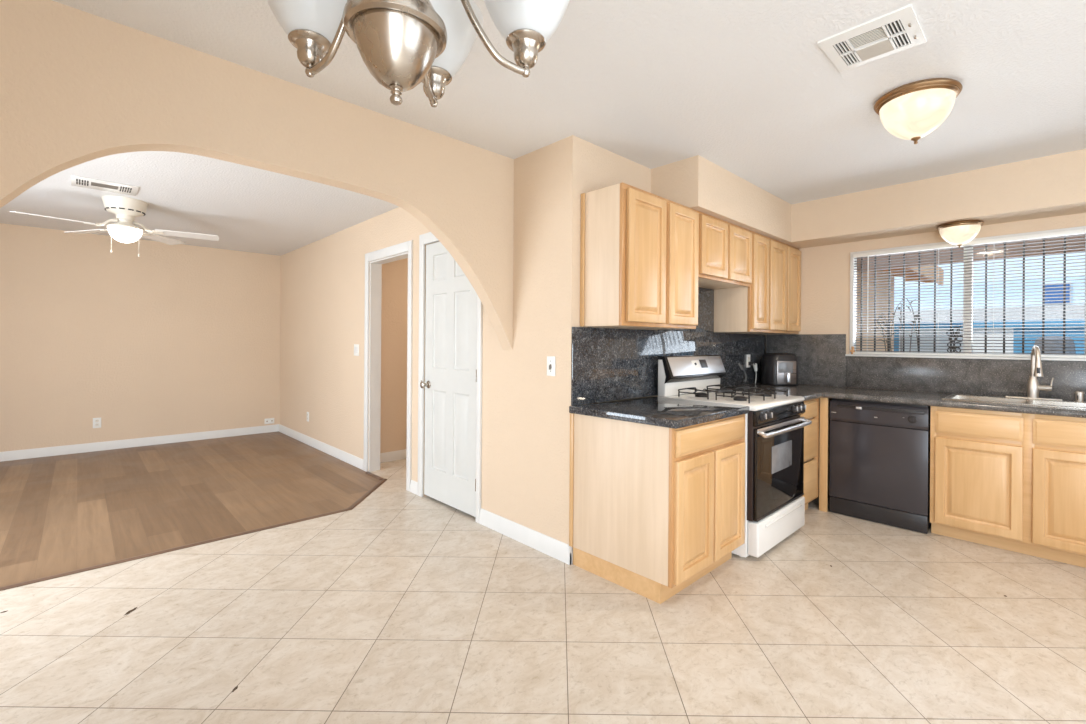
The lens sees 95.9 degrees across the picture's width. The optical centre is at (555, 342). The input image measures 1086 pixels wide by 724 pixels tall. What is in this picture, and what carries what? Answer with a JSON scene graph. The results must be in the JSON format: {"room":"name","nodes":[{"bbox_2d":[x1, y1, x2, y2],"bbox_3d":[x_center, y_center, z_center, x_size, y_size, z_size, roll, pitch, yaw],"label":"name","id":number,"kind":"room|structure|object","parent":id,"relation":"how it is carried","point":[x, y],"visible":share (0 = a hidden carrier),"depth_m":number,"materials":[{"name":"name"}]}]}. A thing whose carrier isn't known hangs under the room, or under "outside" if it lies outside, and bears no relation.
{"room":"kitchen","nodes":[
{"label":"kitchen","id":0,"kind":"room"},
{"bbox_2d":[0,223,280,451],"bbox_3d":[-5.186,-0.002,5.562,3.926,2.440,0.100,0,0,-44],"label":"wall","id":1,"kind":"structure","parent":0,"point":[168,339],"depth_m":5.70,"materials":[{"name":"beige paint"}]},
{"bbox_2d":[93,417,100,427],"bbox_3d":[-5.160,0.900,5.518,0.070,0.115,0.008,0,0,-44],"label":"wall outlet","id":2,"kind":"object","parent":1,"relation":"attached to","point":[96,421],"visible":1,"depth_m":5.52,"materials":[{"name":"white plastic"}]},
{"bbox_2d":[0,424,278,461],"bbox_3d":[-5.160,1.169,5.516,3.711,0.098,0.014,0,0,-44],"label":"baseboard","id":3,"kind":"structure","parent":1,"relation":"attached to","point":[127,443],"depth_m":5.70,"materials":[{"name":"white paint"}]},
{"bbox_2d":[264,418,273,423],"bbox_3d":[-3.919,1.072,6.722,0.120,0.075,0.016,0,0,-44],"label":"cable plate","id":4,"kind":"object","parent":1,"relation":"attached to","point":[268,420],"visible":1,"depth_m":6.72,"materials":[{"name":"white plastic"}]},
{"bbox_2d":[279,424,362,469],"bbox_3d":[-2.852,1.186,5.795,0.014,0.098,2.833,0,0,-44],"label":"baseboard","id":5,"kind":"structure","parent":1,"relation":"attached to","point":[346,457],"depth_m":5.53,"materials":[{"name":"white paint"}]},
{"bbox_2d":[0,431,380,586],"bbox_3d":[-3.815,1.267,4.133,3.711,0.081,3.873,0,0,-44],"label":"floor","id":6,"kind":"structure","parent":0,"point":[68,512],"depth_m":3.93,"materials":[{"name":"brown wood"}]},
{"bbox_2d":[0,508,351,590],"bbox_3d":[-2.665,1.231,2.564,3.170,0.008,0.042,0,0,-44],"label":"trim","id":7,"kind":"structure","parent":6,"relation":"on","point":[345,509],"depth_m":2.88,"materials":[{"name":"brown wood"}]},
{"bbox_2d":[348,479,386,508],"bbox_3d":[-1.543,1.239,4.058,0.042,0.008,0.797,0,0,-1],"label":"trim","id":8,"kind":"structure","parent":6,"relation":"on","point":[382,481],"depth_m":4.00,"materials":[{"name":"brown wood"}]},
{"bbox_2d":[366,472,383,479],"bbox_3d":[-1.685,1.238,4.568,0.042,0.008,0.315,0,0,-44],"label":"trim","id":9,"kind":"structure","parent":6,"relation":"on","point":[368,473],"depth_m":4.55,"materials":[{"name":"brown wood"}]},
{"bbox_2d":[0,0,513,349],"bbox_3d":[-1.639,0.023,1.907,3.711,2.440,0.101,0,0,-44],"label":"wall","id":10,"kind":"structure","parent":0,"point":[77,87],"depth_m":2.06,"materials":[{"name":"beige paint"}]},
{"bbox_2d":[380,258,407,452],"bbox_3d":[-1.186,0.027,5.753,2.074,2.440,0.100,0,0,-44],"label":"wall","id":11,"kind":"structure","parent":0,"point":[394,298],"depth_m":5.18,"materials":[{"name":"beige paint"}]},
{"bbox_2d":[380,449,406,462],"bbox_3d":[-1.155,1.198,5.713,2.074,0.098,0.014,0,0,-44],"label":"baseboard","id":12,"kind":"structure","parent":11,"relation":"attached to","point":[400,454],"depth_m":5.17,"materials":[{"name":"white paint"}]},
{"bbox_2d":[279,135,585,544],"bbox_3d":[-1.826,0.022,4.842,0.115,2.440,5.619,0,0,-44],"label":"wall","id":13,"kind":"structure","parent":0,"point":[525,481],"depth_m":3.20,"materials":[{"name":"beige paint"}]},
{"bbox_2d":[354,344,358,355],"bbox_3d":[-2.002,0.071,4.932,0.010,0.116,0.116,0,0,-44],"label":"light switch","id":14,"kind":"object","parent":13,"relation":"attached to","point":[356,346],"visible":1,"depth_m":4.92,"materials":[{"name":"white plastic"}]},
{"bbox_2d":[363,240,412,491],"bbox_3d":[-1.489,0.190,4.482,0.132,2.110,0.932,0,0,-44],"label":"door frame","id":15,"kind":"structure","parent":13,"relation":"attached to","point":[407,246],"depth_m":4.73,"materials":[{"name":"white paint"}]},
{"bbox_2d":[410,480,417,494],"bbox_3d":[-1.165,1.198,4.062,0.014,0.098,0.125,0,0,-44],"label":"baseboard","id":16,"kind":"structure","parent":13,"relation":"attached to","point":[414,485],"depth_m":4.06,"materials":[{"name":"white paint"}]},
{"bbox_2d":[420,242,476,516],"bbox_3d":[-0.815,0.218,3.700,0.104,2.018,0.774,0,0,-44],"label":"door","id":17,"kind":"structure","parent":13,"relation":"attached to","point":[450,384],"depth_m":3.70,"materials":[{"name":"white paint"}]},
{"bbox_2d":[417,232,482,522],"bbox_3d":[-0.811,0.184,3.706,0.022,2.130,0.864,0,0,-44],"label":"door frame","id":18,"kind":"structure","parent":13,"relation":"attached to","point":[426,238],"depth_m":3.96,"materials":[{"name":"white paint"}]},
{"bbox_2d":[479,508,571,564],"bbox_3d":[-0.215,1.201,3.085,0.014,0.105,0.870,0,0,-44],"label":"baseboard","id":19,"kind":"structure","parent":13,"relation":"attached to","point":[557,549],"depth_m":3.03,"materials":[{"name":"white paint"}]},
{"bbox_2d":[547,356,555,375],"bbox_3d":[-0.027,0.137,2.898,0.016,0.116,0.070,0,0,-44],"label":"light switch","id":20,"kind":"object","parent":13,"relation":"attached to","point":[551,360],"visible":1,"depth_m":2.89,"materials":[{"name":"white plastic"}]},
{"bbox_2d":[0,459,1085,723],"bbox_3d":[0.301,1.298,1.872,6.457,0.080,7.650,0,0,-44],"label":"floor tile","id":21,"kind":"structure","parent":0,"point":[399,606],"depth_m":2.12,"materials":[{"name":"beige tile"}]},
{"bbox_2d":[569,413,744,603],"bbox_3d":[0.598,0.831,2.799,0.770,0.858,0.691,0,0,-44],"label":"base cabinet","id":22,"kind":"object","parent":21,"relation":"on","point":[654,510],"visible":0.88,"depth_m":2.51,"materials":[{"name":"brown wood"}]},
{"bbox_2d":[569,396,749,428],"bbox_3d":[0.600,0.380,2.796,0.780,0.041,0.696,0,0,-44],"label":"countertop","id":23,"kind":"structure","parent":22,"relation":"on","point":[649,410],"depth_m":2.64,"materials":[{"name":"stone"}]},
{"bbox_2d":[658,355,811,557],"bbox_3d":[1.209,0.678,3.281,0.766,1.172,0.727,0,0,-44],"label":"gas stove","id":24,"kind":"object","parent":21,"relation":"on","point":[774,425],"visible":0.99,"depth_m":3.07,"materials":[{"name":"white metal"}]},
{"bbox_2d":[691,360,700,368],"bbox_3d":[0.997,0.153,3.462,0.095,0.058,0.024,0,0,-44],"label":"display","id":25,"kind":"object","parent":24,"relation":"in","point":[695,364],"depth_m":3.46,"materials":[{"name":"grey plastic"}]},
{"bbox_2d":[658,391,804,410],"bbox_3d":[1.191,0.375,3.301,0.762,0.031,0.669,0,0,-44],"label":"cooktop","id":26,"kind":"object","parent":24,"relation":"in","point":[771,402],"depth_m":3.15,"materials":[{"name":"white metal"}]},
{"bbox_2d":[753,416,811,521],"bbox_3d":[1.435,0.763,3.052,0.745,0.530,0.082,0,0,-44],"label":"oven","id":27,"kind":"object","parent":24,"relation":"in","point":[778,445],"depth_m":3.01,"materials":[{"name":"black glass"}]},
{"bbox_2d":[800,398,818,509],"bbox_3d":[1.602,0.838,3.776,0.472,0.858,0.690,0,0,-44],"label":"base cabinet","id":28,"kind":"object","parent":21,"relation":"on","point":[811,432],"visible":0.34,"depth_m":3.55,"materials":[{"name":"brown wood"}]},
{"bbox_2d":[819,398,828,511],"bbox_3d":[2.031,0.841,3.702,0.020,0.858,0.055,0,0,-44],"label":"end panel","id":29,"kind":"object","parent":21,"relation":"on","point":[823,441],"visible":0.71,"depth_m":3.69,"materials":[{"name":"brown wood"}]},
{"bbox_2d":[829,398,930,533],"bbox_3d":[2.466,0.843,3.655,0.612,0.849,0.594,0,0,-44],"label":"dishwasher","id":30,"kind":"object","parent":21,"relation":"on","point":[880,451],"visible":0.96,"depth_m":3.43,"materials":[{"name":"grey plastic"}]},
{"bbox_2d":[930,406,1085,567],"bbox_3d":[3.023,0.848,3.107,0.631,0.858,0.948,0,0,-44],"label":"base cabinet","id":31,"kind":"object","parent":21,"relation":"on","point":[1011,481],"visible":0.93,"depth_m":2.96,"materials":[{"name":"brown wood"}]},
{"bbox_2d":[720,383,1085,417],"bbox_3d":[2.715,0.396,3.086,1.110,0.041,3.232,0,0,-44],"label":"countertop","id":32,"kind":"structure","parent":31,"relation":"on","point":[809,392],"depth_m":3.43,"materials":[{"name":"stone"}]},
{"bbox_2d":[761,353,798,385],"bbox_3d":[1.988,0.228,4.311,0.286,0.282,0.313,0,0,0],"label":"air fryer","id":33,"kind":"object","parent":32,"relation":"on","point":[777,369],"visible":1,"depth_m":4.22,"materials":[{"name":"grey plastic"}]},
{"bbox_2d":[776,361,795,383],"bbox_3d":[1.987,0.255,4.220,0.170,0.200,0.038,0,0,0],"label":"basket","id":34,"kind":"object","parent":33,"relation":"on","point":[785,370],"depth_m":4.20,"materials":[{"name":"silver metal"}]},
{"bbox_2d":[942,393,1085,408],"bbox_3d":[3.021,0.466,3.108,0.480,0.194,0.835,0,0,-44],"label":"sink","id":35,"kind":"object","parent":32,"relation":"in","point":[961,397],"visible":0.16,"depth_m":3.17,"materials":[{"name":"silver metal"}]},
{"bbox_2d":[1075,391,1083,401],"bbox_3d":[3.306,0.338,3.087,0.043,0.065,0.042,0,0,-44],"label":"air gap","id":36,"kind":"object","parent":35,"relation":"on","point":[1079,396],"visible":1,"depth_m":3.08,"materials":[{"name":"silver metal"}]},
{"bbox_2d":[1005,345,1061,400],"bbox_3d":[3.122,0.193,3.200,0.192,0.353,0.270,0,0,-44],"label":"kitchen faucet","id":37,"kind":"object","parent":32,"relation":"on","point":[1033,387],"visible":1,"depth_m":3.22,"materials":[{"name":"silver metal"}]},
{"bbox_2d":[0,0,1085,255],"bbox_3d":[-0.659,-1.240,2.806,6.557,0.100,10.353,0,0,-44],"label":"ceiling","id":38,"kind":"structure","parent":0,"point":[748,88],"depth_m":2.36,"materials":[{"name":"white paint"}]},
{"bbox_2d":[71,175,138,195],"bbox_3d":[-3.455,-1.205,3.763,0.375,0.009,0.315,0,0,-44],"label":"ceiling vent","id":39,"kind":"object","parent":38,"relation":"in","point":[78,181],"visible":1,"depth_m":3.74,"materials":[{"name":"white metal"}]},
{"bbox_2d":[9,196,218,256],"bbox_3d":[-3.812,-0.975,4.327,1.318,0.474,0.778,0,0,-44],"label":"ceiling fan","id":40,"kind":"object","parent":38,"relation":"attached to","point":[125,209],"visible":1,"depth_m":4.14,"materials":[{"name":"beige plastic"}]},
{"bbox_2d":[267,0,569,106],"bbox_3d":[-0.244,-0.778,0.759,0.621,0.816,0.621,0,0,-44],"label":"chandelier","id":41,"kind":"object","parent":38,"relation":"hanging from","point":[402,44],"visible":1,"depth_m":0.83,"materials":[{"name":"silver metal"}]},
{"bbox_2d":[817,4,926,71],"bbox_3d":[1.232,-1.164,1.905,0.288,0.023,0.300,0,0,-44],"label":"ceiling vent","id":42,"kind":"object","parent":38,"relation":"in","point":[898,30],"visible":1,"depth_m":1.89,"materials":[{"name":"white metal"}]},
{"bbox_2d":[874,78,962,143],"bbox_3d":[1.708,-1.056,2.318,0.339,0.232,0.339,0,0,-44],"label":"ceiling light","id":43,"kind":"object","parent":38,"relation":"attached to","point":[911,111],"visible":1,"depth_m":2.23,"materials":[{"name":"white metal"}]},
{"bbox_2d":[586,141,764,402],"bbox_3d":[1.082,0.043,3.822,2.631,2.440,0.100,0,0,-44],"label":"wall","id":44,"kind":"structure","parent":0,"point":[604,168],"depth_m":3.03,"materials":[{"name":"beige paint"}]},
{"bbox_2d":[568,546,572,563],"bbox_3d":[0.092,1.204,2.787,0.038,0.105,0.014,0,0,-44],"label":"baseboard","id":45,"kind":"structure","parent":44,"relation":"attached to","point":[568,546],"depth_m":2.78,"materials":[{"name":"white paint"}]},
{"bbox_2d":[580,182,698,329],"bbox_3d":[0.538,-0.477,2.992,0.784,0.768,0.321,0,0,-44],"label":"upper cabinet","id":46,"kind":"object","parent":44,"relation":"attached to","point":[639,249],"visible":1,"depth_m":2.78,"materials":[{"name":"brown wood"}]},
{"bbox_2d":[571,287,765,404],"bbox_3d":[1.040,-0.033,3.701,2.629,0.789,0.012,0,0,-44],"label":"backsplash","id":47,"kind":"structure","parent":44,"relation":"attached to","point":[608,364],"depth_m":3.25,"materials":[{"name":"stone"}]},
{"bbox_2d":[746,354,749,367],"bbox_3d":[1.716,0.160,4.346,0.070,0.115,0.008,0,0,-44],"label":"wall outlet","id":48,"kind":"object","parent":47,"relation":"attached to","point":[748,355],"visible":1,"depth_m":4.33,"materials":[{"name":"white plastic"}]},
{"bbox_2d":[748,362,756,382],"bbox_3d":[1.773,0.265,4.359,0.132,0.198,0.045,0,0,-39],"label":"plug","id":49,"kind":"object","parent":48,"relation":"in","point":[749,363],"visible":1,"depth_m":4.36,"materials":[{"name":"grey plastic"}]},
{"bbox_2d":[697,211,751,289],"bbox_3d":[1.103,-0.642,3.541,0.780,0.428,0.321,0,0,-44],"label":"upper cabinet","id":50,"kind":"object","parent":44,"relation":"attached to","point":[725,248],"visible":0.7,"depth_m":3.40,"materials":[{"name":"brown wood"}]},
{"bbox_2d":[714,231,800,333],"bbox_3d":[1.743,-0.468,4.165,1.002,0.768,0.321,0,0,-44],"label":"upper cabinet","id":51,"kind":"object","parent":44,"relation":"attached to","point":[771,304],"visible":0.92,"depth_m":3.90,"materials":[{"name":"brown wood"}]},
{"bbox_2d":[765,213,1085,489],"bbox_3d":[3.605,0.061,3.044,0.100,2.440,4.534,0,0,-44],"label":"wall","id":52,"kind":"structure","parent":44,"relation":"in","point":[825,270],"depth_m":4.20,"materials":[{"name":"beige paint"}]},
{"bbox_2d":[860,257,862,351],"bbox_3d":[2.625,-0.326,4.180,0.074,0.798,0.014,0,0,-44],"label":"window grille","id":53,"kind":"object","parent":52,"relation":"attached to","point":[861,257],"depth_m":4.21,"materials":[{"name":"black metal"}]},
{"bbox_2d":[874,257,875,351],"bbox_3d":[2.694,-0.321,4.109,0.074,0.785,0.012,0,0,-44],"label":"window grille","id":54,"kind":"object","parent":52,"relation":"attached to","point":[874,257],"depth_m":4.13,"materials":[{"name":"black metal"}]},
{"bbox_2d":[888,254,890,350],"bbox_3d":[2.764,-0.331,4.037,0.074,0.787,0.014,0,0,-44],"label":"window grille","id":55,"kind":"object","parent":52,"relation":"attached to","point":[889,254],"depth_m":4.06,"materials":[{"name":"black metal"}]},
{"bbox_2d":[903,254,904,350],"bbox_3d":[2.834,-0.326,3.966,0.074,0.773,0.011,0,0,-44],"label":"window grille","id":56,"kind":"object","parent":52,"relation":"attached to","point":[903,254],"depth_m":3.99,"materials":[{"name":"black metal"}]},
{"bbox_2d":[918,251,920,350],"bbox_3d":[2.903,-0.332,3.895,0.074,0.783,0.013,0,0,-44],"label":"window grille","id":57,"kind":"object","parent":52,"relation":"attached to","point":[918,251],"depth_m":3.92,"materials":[{"name":"black metal"}]},
{"bbox_2d":[766,334,1085,401],"bbox_3d":[3.115,0.153,3.465,0.012,0.447,3.220,0,0,-44],"label":"backsplash","id":58,"kind":"structure","parent":52,"relation":"attached to","point":[822,360],"depth_m":3.77,"materials":[{"name":"stone"}]},
{"bbox_2d":[933,249,935,352],"bbox_3d":[2.972,-0.326,3.824,0.074,0.800,0.013,0,0,-44],"label":"window grille","id":59,"kind":"object","parent":52,"relation":"attached to","point":[934,349],"depth_m":3.84,"materials":[{"name":"black metal"}]},
{"bbox_2d":[946,247,962,351],"bbox_3d":[3.056,-0.330,3.738,0.074,0.791,0.095,0,0,-44],"label":"window grille","id":60,"kind":"object","parent":52,"relation":"attached to","point":[952,247],"depth_m":3.77,"materials":[{"name":"black metal"}]},
{"bbox_2d":[845,226,1085,360],"bbox_3d":[3.032,-0.322,3.597,0.105,0.872,1.570,0,0,-44],"label":"window","id":61,"kind":"structure","parent":52,"relation":"attached to","point":[852,313],"depth_m":3.61,"materials":[{"name":"white paint"}]},
{"bbox_2d":[853,229,1085,357],"bbox_3d":[2.993,-0.321,3.562,0.036,0.829,1.455,0,0,-44],"label":"window blind","id":62,"kind":"object","parent":52,"relation":"attached to","point":[1082,232],"visible":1,"depth_m":3.51,"materials":[{"name":"white plastic"}]},
{"bbox_2d":[984,244,987,351],"bbox_3d":[3.180,-0.329,3.610,0.074,0.784,0.013,0,0,-44],"label":"window grille","id":63,"kind":"object","parent":52,"relation":"attached to","point":[985,244],"depth_m":3.63,"materials":[{"name":"black metal"}]},
{"bbox_2d":[1003,242,1005,353],"bbox_3d":[3.250,-0.322,3.539,0.074,0.796,0.012,0,0,-44],"label":"window grille","id":64,"kind":"object","parent":52,"relation":"attached to","point":[1004,307],"depth_m":3.56,"materials":[{"name":"black metal"}]},
{"bbox_2d":[1022,240,1024,352],"bbox_3d":[3.319,-0.326,3.467,0.074,0.787,0.012,0,0,-44],"label":"window grille","id":65,"kind":"object","parent":52,"relation":"attached to","point":[1023,332],"depth_m":3.48,"materials":[{"name":"black metal"}]},
{"bbox_2d":[1042,240,1044,352],"bbox_3d":[3.388,-0.320,3.396,0.074,0.771,0.012,0,0,-44],"label":"window grille","id":66,"kind":"object","parent":52,"relation":"attached to","point":[1043,322],"depth_m":3.41,"materials":[{"name":"black metal"}]},
{"bbox_2d":[1063,238,1065,354],"bbox_3d":[3.458,-0.313,3.325,0.074,0.782,0.012,0,0,-44],"label":"window grille","id":67,"kind":"object","parent":52,"relation":"attached to","point":[1064,315],"depth_m":3.34,"materials":[{"name":"black metal"}]},
{"bbox_2d":[651,155,790,242],"bbox_3d":[1.324,-1.016,3.732,1.532,0.318,0.355,0,0,-44],"label":"soffit","id":68,"kind":"object","parent":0,"point":[697,183],"depth_m":3.31,"materials":[{"name":"beige paint"}]},
{"bbox_2d":[785,149,1085,248],"bbox_3d":[3.453,-1.000,2.889,0.345,0.318,4.534,0,0,-44],"label":"soffit","id":69,"kind":"structure","parent":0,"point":[1052,185],"depth_m":3.40,"materials":[{"name":"beige paint"}]},
{"bbox_2d":[936,220,983,247],"bbox_3d":[2.869,-0.759,3.474,0.265,0.172,0.265,0,0,-44],"label":"ceiling light","id":70,"kind":"object","parent":69,"relation":"attached to","point":[961,232],"visible":1,"depth_m":3.40,"materials":[{"name":"white glass"}]},
{"label":"outside","id":71,"kind":"structure","parent":0,"visible":0},
{"bbox_3d":[10.312,1.555,11.442,21.243,0.150,30.000,0,0,-44],"label":"yard","id":72,"kind":"structure","parent":71,"visible":0},
{"bbox_2d":[871,299,921,350],"bbox_3d":[3.429,0.491,4.896,0.154,1.876,0.441,0,0,-44],"label":"plant","id":73,"kind":"object","parent":72,"relation":"on","point":[902,299],"visible":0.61,"depth_m":4.87,"materials":[{"name":"plant"}]},
{"bbox_2d":[856,264,943,351],"bbox_3d":[3.289,-0.071,6.629,3.240,3.000,2.685,0,0,-44],"label":"house wing","id":74,"kind":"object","parent":72,"relation":"on","point":[870,299],"visible":0.17,"depth_m":6.06},
{"bbox_2d":[857,234,1084,270],"bbox_3d":[3.560,-0.871,3.598,0.578,0.375,6.200,0,0,-44],"label":"roof eave","id":75,"kind":"object","parent":74,"relation":"attached to","point":[1076,247],"visible":0.14,"depth_m":3.96},
{"bbox_2d":[894,275,1084,322],"bbox_3d":[13.231,0.151,8.342,5.400,2.700,12.500,0,0,-44],"label":"neighbor house","id":76,"kind":"structure","parent":72,"relation":"on","point":[1082,277],"depth_m":9.54,"materials":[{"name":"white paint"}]},
{"bbox_2d":[894,319,1084,353],"bbox_3d":[6.500,0.577,6.329,0.230,1.750,18.000,0,0,-44],"label":"fence","id":77,"kind":"object","parent":72,"relation":"on","point":[1029,333],"visible":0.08,"depth_m":6.70,"materials":[{"name":"blue paint"}]},
{"bbox_2d":[1034,336,1075,354],"bbox_3d":[5.847,0.680,5.744,0.310,1.534,0.320,0,0,1],"label":"grill cover","id":78,"kind":"object","parent":72,"relation":"on","point":[1038,345],"visible":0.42,"depth_m":5.62,"materials":[{"name":"grey fabric"}]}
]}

